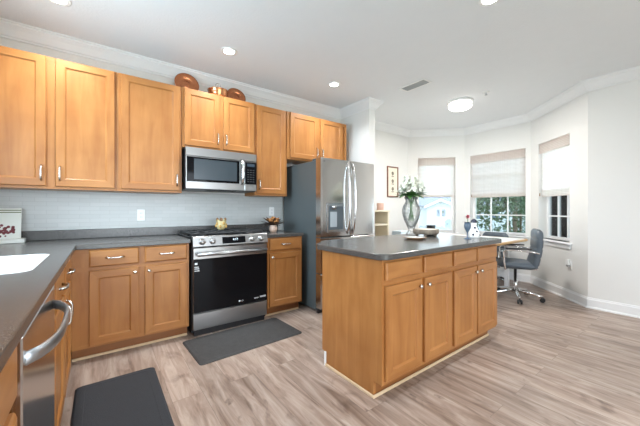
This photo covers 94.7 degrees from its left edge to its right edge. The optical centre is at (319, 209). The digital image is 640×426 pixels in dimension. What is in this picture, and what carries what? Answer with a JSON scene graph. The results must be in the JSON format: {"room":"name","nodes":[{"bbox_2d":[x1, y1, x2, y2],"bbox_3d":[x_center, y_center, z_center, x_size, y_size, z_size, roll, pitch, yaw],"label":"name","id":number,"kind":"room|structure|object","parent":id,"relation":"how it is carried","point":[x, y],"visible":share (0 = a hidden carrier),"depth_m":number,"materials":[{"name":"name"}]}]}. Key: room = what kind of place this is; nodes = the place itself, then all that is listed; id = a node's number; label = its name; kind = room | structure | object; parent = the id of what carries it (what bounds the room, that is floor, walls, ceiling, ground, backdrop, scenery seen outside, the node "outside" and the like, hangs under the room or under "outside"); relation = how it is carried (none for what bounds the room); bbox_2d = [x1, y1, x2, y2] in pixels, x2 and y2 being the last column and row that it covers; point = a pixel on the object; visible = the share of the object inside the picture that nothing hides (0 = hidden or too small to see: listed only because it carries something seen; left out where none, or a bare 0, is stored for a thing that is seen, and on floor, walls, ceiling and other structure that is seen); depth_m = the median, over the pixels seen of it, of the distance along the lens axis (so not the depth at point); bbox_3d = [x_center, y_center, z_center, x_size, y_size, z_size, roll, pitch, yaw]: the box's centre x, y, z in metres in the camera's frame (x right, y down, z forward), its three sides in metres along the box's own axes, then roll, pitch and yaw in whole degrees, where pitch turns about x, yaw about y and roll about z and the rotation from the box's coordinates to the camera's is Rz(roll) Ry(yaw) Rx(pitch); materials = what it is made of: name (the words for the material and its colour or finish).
{"room":"kitchen","nodes":[
{"label":"kitchen","id":0,"kind":"room"},
{"bbox_2d":[0,37,340,229],"bbox_3d":[-1.251,-0.185,3.576,3.830,2.730,0.150,0,0,-37],"label":"wall","id":1,"kind":"structure","parent":0,"point":[5,42],"depth_m":2.96,"materials":[{"name":"paint"}]},
{"bbox_2d":[0,45,117,192],"bbox_3d":[-2.267,-0.709,2.495,0.908,1.073,0.350,0,0,-37],"label":"upper cabinet","id":2,"kind":"object","parent":1,"relation":"attached to","point":[59,117],"visible":1,"depth_m":2.41,"materials":[{"name":"brown wood"}]},
{"bbox_2d":[0,189,282,234],"bbox_3d":[-1.624,0.042,3.199,2.779,0.467,0.008,0,0,-37],"label":"backsplash","id":3,"kind":"structure","parent":1,"relation":"attached to","point":[42,210],"depth_m":2.97,"materials":[{"name":"white tile"}]},
{"bbox_2d":[137,209,144,220],"bbox_3d":[-1.837,0.052,3.029,0.070,0.116,0.008,0,0,-37],"label":"wall outlet","id":4,"kind":"object","parent":3,"relation":"attached to","point":[140,212],"visible":1,"depth_m":3.03,"materials":[{"name":"white plastic"}]},
{"bbox_2d":[269,207,273,215],"bbox_3d":[-0.641,0.020,3.921,0.070,0.116,0.008,0,0,-37],"label":"wall outlet","id":5,"kind":"object","parent":3,"relation":"attached to","point":[271,209],"visible":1,"depth_m":3.92,"materials":[{"name":"white plastic"}]},
{"bbox_2d":[116,73,181,193],"bbox_3d":[-1.687,-0.709,2.927,0.534,1.073,0.350,0,0,-37],"label":"upper cabinet","id":6,"kind":"object","parent":1,"relation":"attached to","point":[149,111],"visible":1,"depth_m":2.81,"materials":[{"name":"brown wood"}]},
{"bbox_2d":[182,87,254,154],"bbox_3d":[-1.153,-0.942,3.318,0.786,0.607,0.362,0,0,-37],"label":"upper cabinet","id":7,"kind":"object","parent":1,"relation":"attached to","point":[209,121],"visible":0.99,"depth_m":3.17,"materials":[{"name":"brown wood"}]},
{"bbox_2d":[174,73,198,89],"bbox_3d":[-1.440,-1.367,3.195,0.250,0.243,0.069,0,0,-37],"label":"plate","id":8,"kind":"object","parent":7,"relation":"on","point":[185,80],"visible":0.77,"depth_m":3.21,"materials":[{"name":"orange metal"}]},
{"bbox_2d":[207,83,227,96],"bbox_3d":[-1.159,-1.343,3.352,0.228,0.196,0.228,0,0,-37],"label":"copper pot","id":9,"kind":"object","parent":7,"relation":"on","point":[220,91],"visible":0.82,"depth_m":3.27,"materials":[{"name":"orange metal"}]},
{"bbox_2d":[182,146,256,192],"bbox_3d":[-1.126,-0.418,3.285,0.754,0.428,0.444,0,0,-37],"label":"microwave","id":10,"kind":"object","parent":7,"relation":"attached to","point":[203,170],"visible":0.99,"depth_m":3.12,"materials":[{"name":"silver metal"}]},
{"bbox_2d":[227,88,245,100],"bbox_3d":[-1.001,-1.356,3.534,0.230,0.222,0.071,0,0,-37],"label":"plate","id":11,"kind":"object","parent":7,"relation":"on","point":[234,93],"visible":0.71,"depth_m":3.55,"materials":[{"name":"orange metal"}]},
{"bbox_2d":[245,104,286,196],"bbox_3d":[-0.666,-0.709,3.688,0.434,1.073,0.350,0,0,-37],"label":"upper cabinet","id":12,"kind":"object","parent":1,"relation":"attached to","point":[270,123],"visible":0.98,"depth_m":3.58,"materials":[{"name":"brown wood"}]},
{"bbox_2d":[287,111,345,164],"bbox_3d":[-0.088,-0.944,4.112,0.995,0.603,0.362,0,0,-37],"label":"upper cabinet","id":13,"kind":"object","parent":1,"relation":"attached to","point":[309,138],"visible":0.85,"depth_m":3.94,"materials":[{"name":"brown wood"}]},
{"bbox_2d":[0,0,639,129],"bbox_3d":[1.589,-1.590,1.884,6.600,0.080,6.360,0,0,-37],"label":"ceiling","id":14,"kind":"structure","parent":0,"point":[526,53],"depth_m":2.76,"materials":[{"name":"paint"}]},
{"bbox_2d":[49,0,71,6],"bbox_3d":[-1.921,-1.545,2.164,0.156,0.008,0.156,0,0,-37],"label":"recessed light","id":15,"kind":"object","parent":14,"relation":"in","point":[66,3],"visible":1,"depth_m":2.19,"materials":[{"name":"white plastic"}]},
{"bbox_2d":[221,47,236,55],"bbox_3d":[-0.887,-1.545,2.875,0.156,0.008,0.156,0,0,-37],"label":"recessed light","id":16,"kind":"object","parent":14,"relation":"in","point":[230,51],"visible":1,"depth_m":2.87,"materials":[{"name":"white plastic"}]},
{"bbox_2d":[328,82,339,86],"bbox_3d":[0.173,-1.545,3.634,0.156,0.008,0.156,0,0,-37],"label":"recessed light","id":17,"kind":"object","parent":14,"relation":"in","point":[331,84],"visible":1,"depth_m":3.63,"materials":[{"name":"white plastic"}]},
{"bbox_2d":[399,78,431,91],"bbox_3d":[1.180,-1.546,3.662,0.170,0.008,0.364,0,0,-37],"label":"ceiling vent","id":18,"kind":"object","parent":14,"relation":"in","point":[421,82],"visible":1,"depth_m":3.65,"materials":[{"name":"white plastic"}]},
{"bbox_2d":[447,97,472,111],"bbox_3d":[2.000,-1.494,4.210,0.340,0.111,0.340,0,0,-37],"label":"flush ceiling light","id":19,"kind":"object","parent":14,"relation":"attached to","point":[462,103],"visible":1,"depth_m":4.11,"materials":[{"name":"white glass"}]},
{"bbox_2d":[478,0,499,6],"bbox_3d":[1.247,-1.545,2.163,0.156,0.008,0.156,0,0,-37],"label":"recessed light","id":20,"kind":"object","parent":14,"relation":"in","point":[483,3],"visible":1,"depth_m":2.19,"materials":[{"name":"white plastic"}]},
{"bbox_2d":[60,279,639,425],"bbox_3d":[1.589,1.210,1.884,6.600,0.060,6.360,0,0,-37],"label":"floor","id":21,"kind":"structure","parent":0,"point":[557,361],"depth_m":2.05,"materials":[{"name":"beige wood"}]},
{"bbox_2d":[0,346,16,425],"bbox_3d":[-0.751,0.743,0.262,0.648,0.874,0.718,0,0,-37],"label":"base cabinet","id":22,"kind":"object","parent":21,"relation":"on","point":[8,375],"visible":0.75,"depth_m":0.64,"materials":[{"name":"brown wood"}]},
{"bbox_2d":[9,286,69,425],"bbox_3d":[-1.153,0.749,0.837,0.672,0.862,0.650,0,0,-37],"label":"dishwasher","id":23,"kind":"object","parent":21,"relation":"on","point":[34,403],"visible":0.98,"depth_m":0.91,"materials":[{"name":"silver metal"}]},
{"bbox_2d":[54,258,75,425],"bbox_3d":[-1.734,0.743,1.579,0.648,0.874,1.205,0,0,-37],"label":"base cabinet","id":24,"kind":"object","parent":21,"relation":"on","point":[62,285],"visible":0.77,"depth_m":1.58,"materials":[{"name":"brown wood"}]},
{"bbox_2d":[0,224,244,372],"bbox_3d":[-0.874,0.242,1.737,2.228,0.124,3.229,0,0,-37],"label":"countertop","id":25,"kind":"structure","parent":24,"relation":"on","point":[22,294],"depth_m":1.76,"materials":[{"name":"grey stone"}]},
{"bbox_2d":[0,208,25,243],"bbox_3d":[-2.521,0.126,2.372,0.219,0.280,0.136,0,0,-41],"label":"cookbook stand","id":26,"kind":"object","parent":25,"relation":"on","point":[10,218],"visible":1,"depth_m":2.40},
{"bbox_2d":[0,254,49,273],"bbox_3d":[-1.615,0.372,1.409,0.427,0.216,0.662,0,0,-37],"label":"sink","id":27,"kind":"object","parent":25,"relation":"in","point":[17,263],"visible":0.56,"depth_m":1.70,"materials":[{"name":"white ceramic"}]},
{"bbox_2d":[70,367,173,425],"bbox_3d":[-1.108,1.173,1.650,0.455,0.012,1.070,0,0,-37],"label":"floor mat","id":28,"kind":"object","parent":21,"relation":"on","point":[136,398],"visible":1,"depth_m":1.78,"materials":[{"name":"grey rubber"}]},
{"bbox_2d":[71,243,188,361],"bbox_3d":[-1.716,0.743,2.706,0.836,0.874,0.670,0,0,-37],"label":"base cabinet","id":29,"kind":"object","parent":21,"relation":"on","point":[123,298],"visible":0.98,"depth_m":2.44,"materials":[{"name":"brown wood"}]},
{"bbox_2d":[178,228,267,336],"bbox_3d":[-1.035,0.700,3.163,0.766,0.960,0.691,0,0,-37],"label":"range","id":30,"kind":"object","parent":21,"relation":"on","point":[228,267],"visible":1,"depth_m":2.91,"materials":[{"name":"black metal"}]},
{"bbox_2d":[178,232,258,238],"bbox_3d":[-1.074,0.264,3.216,0.766,0.020,0.550,0,0,-37],"label":"cooktop","id":31,"kind":"object","parent":30,"relation":"in","point":[183,234],"depth_m":3.03,"materials":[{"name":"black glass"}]},
{"bbox_2d":[215,218,226,229],"bbox_3d":[-1.101,0.152,3.295,0.130,0.134,0.132,0,0,-37],"label":"ceramic pitcher","id":32,"kind":"object","parent":30,"relation":"on","point":[221,224],"visible":1,"depth_m":3.25,"materials":[{"name":"yellow ceramic"}]},
{"bbox_2d":[183,318,301,364],"bbox_3d":[-0.696,1.173,2.727,0.956,0.012,0.515,0,0,-39],"label":"floor mat","id":33,"kind":"object","parent":21,"relation":"on","point":[210,348],"visible":1,"depth_m":2.66,"materials":[{"name":"grey rubber"}]},
{"bbox_2d":[265,236,301,316],"bbox_3d":[-0.561,0.743,3.567,0.445,0.874,0.670,0,0,-37],"label":"base cabinet","id":34,"kind":"object","parent":21,"relation":"on","point":[284,254],"visible":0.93,"depth_m":3.33,"materials":[{"name":"brown wood"}]},
{"bbox_2d":[245,224,303,237],"bbox_3d":[-0.567,0.242,3.577,0.463,0.124,0.644,0,0,-37],"label":"countertop","id":35,"kind":"structure","parent":34,"relation":"on","point":[279,233],"depth_m":3.49,"materials":[{"name":"grey stone"}]},
{"bbox_2d":[260,216,286,231],"bbox_3d":[-0.564,0.171,3.544,0.323,0.188,0.311,0,0,-37],"label":"dried flowers","id":36,"kind":"object","parent":35,"relation":"on","point":[273,221],"visible":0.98,"depth_m":3.48,"materials":[{"name":"brown plant"}]},
{"bbox_2d":[284,157,373,312],"bbox_3d":[0.126,0.292,3.872,0.860,1.776,0.923,0,0,-37],"label":"refrigerator","id":37,"kind":"object","parent":21,"relation":"on","point":[326,198],"visible":0.73,"depth_m":3.51,"materials":[{"name":"silver metal"}]},
{"bbox_2d":[375,210,389,235],"bbox_3d":[0.828,0.591,4.887,0.600,1.178,0.355,0,0,-37],"label":"shelf unit","id":38,"kind":"object","parent":21,"relation":"on","point":[381,216],"visible":0.14,"depth_m":4.99,"materials":[{"name":"beige paint"}]},
{"bbox_2d":[377,203,383,209],"bbox_3d":[1.010,-0.060,4.944,0.116,0.124,0.116,0,0,-37],"label":"candle","id":39,"kind":"object","parent":38,"relation":"on","point":[380,206],"visible":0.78,"depth_m":4.89,"materials":[{"name":"pink wax"}]},
{"bbox_2d":[322,244,496,398],"bbox_3d":[0.832,0.743,2.480,1.571,0.874,0.648,0,0,-37],"label":"kitchen island","id":40,"kind":"object","parent":21,"relation":"on","point":[387,323],"visible":1,"depth_m":2.05,"materials":[{"name":"brown wood"}]},
{"bbox_2d":[316,233,501,260],"bbox_3d":[0.771,0.285,2.597,1.670,0.038,0.898,0,0,-37],"label":"island countertop","id":41,"kind":"structure","parent":40,"relation":"on","point":[387,247],"depth_m":2.27,"materials":[{"name":"grey stone"}]},
{"bbox_2d":[395,175,428,234],"bbox_3d":[0.994,-0.065,3.233,0.366,0.660,0.354,0,0,-37],"label":"flower vase","id":42,"kind":"object","parent":41,"relation":"on","point":[409,182],"visible":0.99,"depth_m":3.20,"materials":[{"name":"clear glass"}]},
{"bbox_2d":[403,236,425,239],"bbox_3d":[0.864,0.256,2.690,0.204,0.020,0.204,0,0,-37],"label":"plate","id":43,"kind":"object","parent":41,"relation":"on","point":[406,237],"visible":1,"depth_m":2.68,"materials":[{"name":"white ceramic"}]},
{"bbox_2d":[413,228,438,236],"bbox_3d":[1.089,0.230,3.026,0.254,0.072,0.254,0,0,-37],"label":"bowl","id":44,"kind":"object","parent":41,"relation":"on","point":[423,231],"visible":0.99,"depth_m":2.94,"materials":[{"name":"beige ceramic"}]},
{"bbox_2d":[464,215,470,238],"bbox_3d":[1.355,0.154,2.707,0.094,0.223,0.098,0,0,-37],"label":"bud vase","id":45,"kind":"object","parent":41,"relation":"on","point":[467,225],"visible":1,"depth_m":2.69,"materials":[{"name":"blue glass"}]},
{"bbox_2d":[468,219,480,237],"bbox_3d":[1.488,0.175,2.856,0.104,0.182,0.104,0,0,8],"label":"ceramic figurine","id":46,"kind":"object","parent":41,"relation":"on","point":[473,232],"visible":0.94,"depth_m":2.83,"materials":[{"name":"white ceramic"}]},
{"bbox_2d":[439,233,527,286],"bbox_3d":[2.129,0.804,4.606,1.320,0.751,1.520,0,0,-37],"label":"dining table","id":47,"kind":"object","parent":21,"relation":"on","point":[505,240],"visible":0.16,"depth_m":4.48,"materials":[{"name":"brown wood"}]},
{"bbox_2d":[392,230,409,234],"bbox_3d":[1.322,0.384,4.812,0.248,0.089,0.195,0,0,-37],"label":"folded cloth","id":48,"kind":"object","parent":47,"relation":"on","point":[398,231],"visible":0.62,"depth_m":4.74,"materials":[{"name":"white fabric"}]},
{"bbox_2d":[482,232,511,280],"bbox_3d":[2.771,0.777,4.850,0.627,0.805,0.608,0,0,-31],"label":"office chair","id":49,"kind":"object","parent":21,"relation":"on","point":[495,234],"visible":0.13,"depth_m":4.89,"materials":[{"name":"grey leather"}]},
{"bbox_2d":[496,228,544,303],"bbox_3d":[2.619,0.715,3.948,0.627,0.930,0.608,0,0,26],"label":"office chair","id":50,"kind":"object","parent":21,"relation":"on","point":[535,251],"visible":0.89,"depth_m":3.79,"materials":[{"name":"grey leather"}]},
{"bbox_2d":[341,109,374,235],"bbox_3d":[0.515,-0.185,4.513,0.120,2.730,0.760,0,0,-37],"label":"wall","id":51,"kind":"structure","parent":0,"point":[360,127],"depth_m":4.29,"materials":[{"name":"paint"}]},
{"bbox_2d":[375,130,407,234],"bbox_3d":[1.035,-0.185,5.378,1.750,2.730,0.150,0,0,-37],"label":"wall","id":52,"kind":"structure","parent":0,"point":[391,149],"depth_m":5.51,"materials":[{"name":"paint"}]},
{"bbox_2d":[387,166,397,196],"bbox_3d":[1.359,-0.525,5.512,0.310,0.570,0.022,0,0,-37],"label":"framed picture","id":53,"kind":"object","parent":52,"relation":"attached to","point":[392,172],"visible":0.99,"depth_m":5.51},
{"bbox_2d":[408,135,464,234],"bbox_3d":[2.264,-0.185,5.818,1.049,2.730,0.180,0,0,8],"label":"wall","id":54,"kind":"structure","parent":0,"point":[431,146],"depth_m":5.71,"materials":[{"name":"paint"}]},
{"bbox_2d":[418,157,454,196],"bbox_3d":[2.268,-0.634,5.753,0.684,0.758,0.067,0,0,8],"label":"window shade","id":55,"kind":"object","parent":54,"relation":"attached to","point":[437,174],"visible":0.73,"depth_m":5.76,"materials":[{"name":"fabric"}]},
{"bbox_2d":[418,197,458,233],"bbox_3d":[2.273,-0.250,5.787,0.796,1.530,0.210,0,0,8],"label":"window","id":56,"kind":"structure","parent":54,"relation":"in","point":[451,231],"depth_m":5.79,"materials":[{"name":"paint"}]},
{"bbox_2d":[465,122,530,274],"bbox_3d":[3.167,-0.185,5.271,0.180,2.730,1.089,0,0,-37],"label":"wall","id":57,"kind":"structure","parent":0,"point":[514,137],"depth_m":5.09,"materials":[{"name":"paint"}]},
{"bbox_2d":[466,196,528,241],"bbox_3d":[3.151,-0.250,5.242,0.210,1.530,1.007,0,0,-37],"label":"window","id":58,"kind":"structure","parent":57,"relation":"in","point":[510,234],"depth_m":5.17,"materials":[{"name":"paint"}]},
{"bbox_2d":[471,149,525,197],"bbox_3d":[3.125,-0.622,5.222,0.067,0.783,0.895,0,0,-37],"label":"window shade","id":59,"kind":"object","parent":57,"relation":"attached to","point":[499,174],"visible":0.98,"depth_m":5.18,"materials":[{"name":"fabric"}]},
{"bbox_2d":[531,92,587,296],"bbox_3d":[3.421,-0.185,4.162,0.180,2.730,1.224,0,0,8],"label":"wall","id":60,"kind":"structure","parent":0,"point":[571,118],"depth_m":3.89,"materials":[{"name":"paint"}]},
{"bbox_2d":[539,134,568,196],"bbox_3d":[3.367,-0.607,4.230,0.067,0.813,0.682,0,0,8],"label":"window shade","id":61,"kind":"object","parent":60,"relation":"attached to","point":[555,152],"visible":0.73,"depth_m":4.22,"materials":[{"name":"fabric"}]},
{"bbox_2d":[543,195,571,248],"bbox_3d":[3.400,-0.250,4.225,0.210,1.530,0.794,0,0,8],"label":"window","id":62,"kind":"structure","parent":60,"relation":"in","point":[557,206],"depth_m":4.30,"materials":[{"name":"paint"}]},
{"bbox_3d":[3.287,0.725,3.882,0.052,0.116,0.052,0,0,-37],"label":"wall outlet","id":63,"kind":"object","parent":60,"relation":"attached to","visible":0},
{"bbox_2d":[565,259,569,266],"bbox_3d":[3.264,0.698,3.885,0.031,0.095,0.044,0,0,8],"label":"night light","id":64,"kind":"object","parent":63,"relation":"attached to","point":[567,261],"visible":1,"depth_m":3.87,"materials":[{"name":"white plastic"}]},
{"bbox_2d":[588,79,639,305],"bbox_3d":[4.371,-0.185,2.182,0.150,2.730,3.573,0,0,-37],"label":"wall","id":65,"kind":"structure","parent":0,"point":[613,111],"depth_m":3.39,"materials":[{"name":"paint"}]},
{"bbox_2d":[0,18,639,136],"bbox_3d":[1.597,-1.492,1.889,6.384,0.119,6.120,0,0,-37],"label":"trim","id":66,"kind":"structure","parent":65,"relation":"attached to","point":[9,29],"depth_m":3.45,"materials":[{"name":"paint"}]},
{"bbox_2d":[497,270,639,317],"bbox_3d":[3.123,1.117,3.027,2.578,0.126,6.120,0,0,-37],"label":"baseboard","id":67,"kind":"structure","parent":65,"relation":"attached to","point":[592,303],"depth_m":3.65,"materials":[{"name":"paint"}]},
{"label":"outside","id":68,"kind":"structure","parent":0,"visible":0},
{"bbox_3d":[22.151,4.480,53.938,220.000,0.200,180.000,0,0,-37],"label":"ground","id":69,"kind":"structure","parent":68,"visible":0},
{"bbox_2d":[419,197,512,231],"bbox_3d":[19.236,1.070,46.898,18.800,6.600,11.620,0,0,22],"label":"house","id":70,"kind":"structure","parent":69,"relation":"on","point":[431,208],"depth_m":42.08,"materials":[{"name":"white"}]},
{"bbox_2d":[442,196,524,232],"bbox_3d":[4.390,1.225,6.794,2.646,6.323,3.036,0,0,-37],"label":"tree","id":71,"kind":"object","parent":69,"relation":"on","point":[513,201],"visible":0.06,"depth_m":6.70,"materials":[{"name":"green plant"}]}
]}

